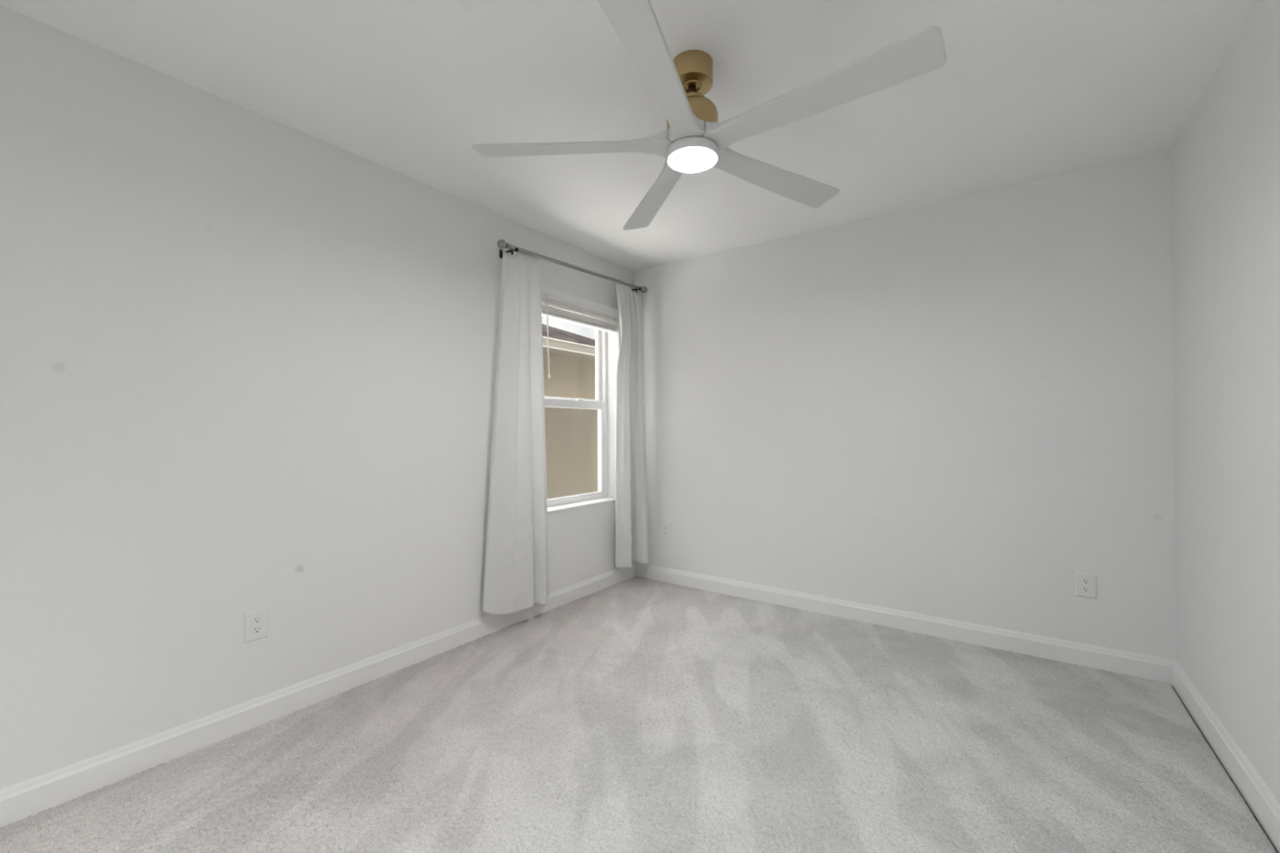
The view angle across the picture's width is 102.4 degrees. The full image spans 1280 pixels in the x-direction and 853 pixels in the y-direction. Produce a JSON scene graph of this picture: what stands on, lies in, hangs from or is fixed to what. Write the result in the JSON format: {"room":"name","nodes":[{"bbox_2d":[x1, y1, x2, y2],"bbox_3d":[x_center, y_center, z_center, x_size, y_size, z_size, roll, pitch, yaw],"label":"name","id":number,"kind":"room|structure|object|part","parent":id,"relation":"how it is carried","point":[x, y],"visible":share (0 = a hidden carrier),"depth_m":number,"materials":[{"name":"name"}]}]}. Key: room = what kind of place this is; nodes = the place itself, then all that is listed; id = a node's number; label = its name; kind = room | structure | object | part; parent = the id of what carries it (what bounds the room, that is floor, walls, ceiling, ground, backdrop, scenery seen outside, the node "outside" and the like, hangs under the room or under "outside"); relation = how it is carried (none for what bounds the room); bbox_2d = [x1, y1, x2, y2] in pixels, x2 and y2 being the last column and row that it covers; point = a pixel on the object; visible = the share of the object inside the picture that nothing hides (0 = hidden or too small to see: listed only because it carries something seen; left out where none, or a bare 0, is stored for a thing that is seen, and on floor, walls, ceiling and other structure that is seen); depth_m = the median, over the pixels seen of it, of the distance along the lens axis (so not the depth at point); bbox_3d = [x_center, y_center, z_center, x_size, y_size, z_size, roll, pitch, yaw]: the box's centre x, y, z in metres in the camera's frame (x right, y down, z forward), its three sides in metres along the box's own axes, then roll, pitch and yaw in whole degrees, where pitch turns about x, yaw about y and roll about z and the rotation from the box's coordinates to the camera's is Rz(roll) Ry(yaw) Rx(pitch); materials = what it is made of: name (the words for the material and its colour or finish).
{"room":"empty bedroom","nodes":[
{"label":"empty bedroom","id":0,"kind":"room"},
{"bbox_2d":[0,4,634,790],"bbox_3d":[-1.303,-0.033,2.534,0.200,2.440,4.050,0,0,36],"label":"wall","id":1,"kind":"structure","parent":0,"point":[247,357],"depth_m":1.94,"materials":[{"name":"paint"}]},
{"bbox_2d":[244,606,268,643],"bbox_3d":[-1.521,0.787,2.041,0.008,0.120,0.079,0,0,36],"label":"wall outlet","id":2,"kind":"object","parent":1,"relation":"attached to","point":[256,621],"visible":1,"depth_m":2.04,"materials":[{"name":"white plastic"}]},
{"bbox_2d":[252,625,262,634],"bbox_3d":[-1.519,0.807,2.040,0.003,0.028,0.034,0,0,36],"label":"receptacle","id":3,"kind":"object","parent":2,"relation":"attached to","point":[256,629],"depth_m":2.04,"materials":[{"name":"white plastic"}]},
{"bbox_2d":[252,615,262,624],"bbox_3d":[-1.519,0.768,2.040,0.003,0.028,0.034,0,0,36],"label":"receptacle","id":4,"kind":"object","parent":2,"relation":"attached to","point":[256,620],"depth_m":2.04,"materials":[{"name":"white plastic"}]},
{"bbox_2d":[0,562,635,828],"bbox_3d":[-1.212,1.138,2.465,0.014,0.116,4.050,0,0,36],"label":"baseboard","id":5,"kind":"structure","parent":1,"relation":"attached to","point":[18,802],"depth_m":1.99,"materials":[{"name":"wood"}]},
{"bbox_2d":[499,247,519,258],"bbox_3d":[-0.763,-1.022,3.000,0.149,0.052,0.020,0,0,36],"label":"curtain bracket","id":6,"kind":"object","parent":1,"relation":"attached to","point":[517,249],"visible":0.97,"depth_m":3.00,"materials":[{"name":"black metal"}]},
{"bbox_3d":[-0.822,-1.022,3.042,0.006,0.052,0.020,0,0,36],"label":"wall plate","id":7,"kind":"part","parent":6,"relation":"part of","materials":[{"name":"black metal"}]},
{"bbox_3d":[-0.775,-1.022,3.009,0.112,0.010,0.012,0,0,36],"label":"arm","id":8,"kind":"part","parent":6,"relation":"part of","materials":[{"name":"black metal"}]},
{"bbox_2d":[544,328,615,514],"bbox_3d":[-0.538,-0.169,3.597,0.206,1.476,1.038,0,0,36],"label":"window","id":9,"kind":"structure","parent":1,"relation":"in","point":[600,403],"depth_m":3.99,"materials":[{"name":"white plastic"}]},
{"bbox_3d":[-0.600,-0.519,3.643,0.032,0.715,0.978,0,0,36],"label":"sash","id":10,"kind":"part","parent":9,"relation":"part of","materials":[{"name":"white plastic"}]},
{"bbox_3d":[-0.569,0.172,3.618,0.035,0.728,0.994,0,0,36],"label":"sash","id":11,"kind":"part","parent":9,"relation":"part of","materials":[{"name":"white plastic"}]},
{"bbox_2d":[541,284,618,377],"bbox_3d":[-0.481,-0.611,3.558,0.082,0.592,1.022,0,0,36],"label":"window blind","id":12,"kind":"object","parent":9,"relation":"attached to","point":[556,304],"visible":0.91,"depth_m":3.60,"materials":[{"name":"white plastic"}]},
{"bbox_3d":[-0.493,-0.735,3.567,0.054,0.016,1.014,0,0,36],"label":"rail","id":13,"kind":"part","parent":12,"relation":"part of","materials":[{"name":"white plastic"}]},
{"bbox_3d":[-0.535,0.559,3.592,0.206,0.018,1.036,0,0,36],"label":"sill","id":14,"kind":"part","parent":9,"relation":"part of","materials":[{"name":"wood"}]},
{"bbox_3d":[-0.052,-1.062,3.995,0.149,0.052,0.020,0,0,36],"label":"curtain bracket","id":15,"kind":"object","parent":1,"relation":"attached to","visible":0},
{"bbox_2d":[497,239,647,293],"bbox_3d":[-0.371,-1.046,3.450,0.051,0.100,1.440,0,0,36],"label":"curtain rod","id":16,"kind":"object","parent":15,"relation":"attached to","point":[501,243],"visible":0.96,"depth_m":3.26,"materials":[{"name":"silver metal"}]},
{"bbox_2d":[482,245,549,616],"bbox_3d":[-0.705,0.015,3.055,0.087,2.161,0.502,-1,0,39],"label":"curtain","id":17,"kind":"object","parent":16,"relation":"hanging from","point":[517,571],"visible":0.99,"depth_m":3.00,"materials":[{"name":"white fabric"}]},
{"bbox_2d":[615,277,649,568],"bbox_3d":[-0.070,-0.023,3.887,0.327,2.145,0.124,0,0,-34],"label":"curtain","id":18,"kind":"object","parent":16,"relation":"hanging from","point":[632,531],"visible":1,"depth_m":3.88,"materials":[{"name":"white fabric"}]},
{"bbox_2d":[0,0,1257,271],"bbox_3d":[-0.020,-1.314,1.621,3.368,0.100,4.290,0,0,36],"label":"ceiling","id":19,"kind":"structure","parent":0,"point":[1024,91],"depth_m":1.92,"materials":[{"name":"paint"}]},
{"bbox_2d":[471,0,946,230],"bbox_3d":[0.219,-1.096,1.759,1.425,0.336,1.476,0,0,36],"label":"ceiling fan","id":20,"kind":"object","parent":19,"relation":"hanging from","point":[694,140],"visible":1,"depth_m":1.65,"materials":[{"name":"white metal"}]},
{"bbox_3d":[-0.229,-0.981,1.809,0.700,0.046,0.129,0,0,2],"label":"blade","id":21,"kind":"part","parent":20,"relation":"part of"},
{"bbox_3d":[0.042,-0.984,1.407,0.129,0.046,0.700,0,0,20],"label":"blade","id":22,"kind":"part","parent":20,"relation":"part of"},
{"bbox_3d":[0.070,-0.979,2.190,0.129,0.046,0.700,0,0,-16],"label":"blade","id":23,"kind":"part","parent":20,"relation":"part of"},
{"bbox_2d":[667,146,716,172],"bbox_3d":[0.183,-0.930,1.794,0.170,0.006,0.170,0,0,36],"label":"diffuser","id":24,"kind":"object","parent":20,"relation":"attached to","point":[682,159],"depth_m":1.78,"materials":[{"name":"white"}]},
{"bbox_3d":[0.525,-0.982,2.024,0.700,0.046,0.129,0,0,-34],"label":"blade","id":25,"kind":"part","parent":20,"relation":"part of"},
{"bbox_3d":[0.507,-0.985,1.540,0.700,0.046,0.129,-1,0,38],"label":"blade","id":26,"kind":"part","parent":20,"relation":"part of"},
{"bbox_2d":[0,576,1278,852],"bbox_3d":[-0.010,1.224,1.604,3.368,0.103,4.290,0,0,36],"label":"floor","id":27,"kind":"structure","parent":0,"point":[636,714],"depth_m":1.82,"materials":[{"name":"carpet"}]},
{"bbox_2d":[634,149,1175,660],"bbox_3d":[1.198,-0.038,3.308,3.368,2.440,0.120,0,0,36],"label":"wall","id":28,"kind":"structure","parent":0,"point":[959,409],"depth_m":2.88,"materials":[{"name":"paint"}]},
{"bbox_2d":[662,522,671,538],"bbox_3d":[0.200,0.797,3.940,0.079,0.120,0.008,0,0,36],"label":"wall outlet","id":29,"kind":"object","parent":28,"relation":"attached to","point":[666,527],"visible":1,"depth_m":3.94,"materials":[{"name":"white plastic"}]},
{"bbox_2d":[635,562,1174,686],"bbox_3d":[1.196,1.134,3.222,3.048,0.116,0.014,0,0,36],"label":"baseboard","id":30,"kind":"structure","parent":28,"relation":"attached to","point":[1142,666],"depth_m":2.87,"materials":[{"name":"wood"}]},
{"bbox_2d":[1075,571,1097,599],"bbox_3d":[2.185,0.777,2.519,0.079,0.120,0.008,0,0,36],"label":"wall outlet","id":31,"kind":"object","parent":28,"relation":"attached to","point":[1085,583],"visible":1,"depth_m":2.52,"materials":[{"name":"white plastic"}]},
{"bbox_2d":[1081,586,1090,592],"bbox_3d":[2.183,0.797,2.517,0.034,0.028,0.003,0,0,36],"label":"receptacle","id":32,"kind":"object","parent":31,"relation":"attached to","point":[1084,588],"depth_m":2.52,"materials":[{"name":"white plastic"}]},
{"bbox_2d":[1081,577,1090,584],"bbox_3d":[2.183,0.758,2.517,0.034,0.028,0.003,0,0,36],"label":"receptacle","id":33,"kind":"object","parent":31,"relation":"attached to","point":[1084,580],"depth_m":2.52,"materials":[{"name":"white plastic"}]},
{"bbox_2d":[1170,0,1279,804],"bbox_3d":[1.306,-0.056,0.667,0.120,2.440,4.050,0,0,36],"label":"wall","id":34,"kind":"structure","parent":0,"point":[1225,158],"depth_m":1.72,"materials":[{"name":"white paint"}]},
{"bbox_2d":[1172,660,1279,852],"bbox_3d":[1.256,1.117,0.698,0.014,0.116,4.050,0,0,36],"label":"baseboard","id":35,"kind":"structure","parent":34,"relation":"attached to","point":[1262,802],"depth_m":1.72,"materials":[{"name":"wood"}]},
{"label":"outside","id":36,"kind":"structure","parent":0,"visible":0},
{"bbox_3d":[-4.946,1.596,9.471,13.780,0.100,21.000,0,0,36],"label":"ground","id":37,"kind":"structure","parent":36,"visible":0},
{"bbox_2d":[542,324,597,499],"bbox_3d":[-6.387,-0.658,7.080,8.290,4.387,11.460,0,0,36],"label":"neighbouring house","id":38,"kind":"structure","parent":37,"relation":"on","point":[571,433],"depth_m":8.10,"materials":[{"name":"beige paint"}]}
]}

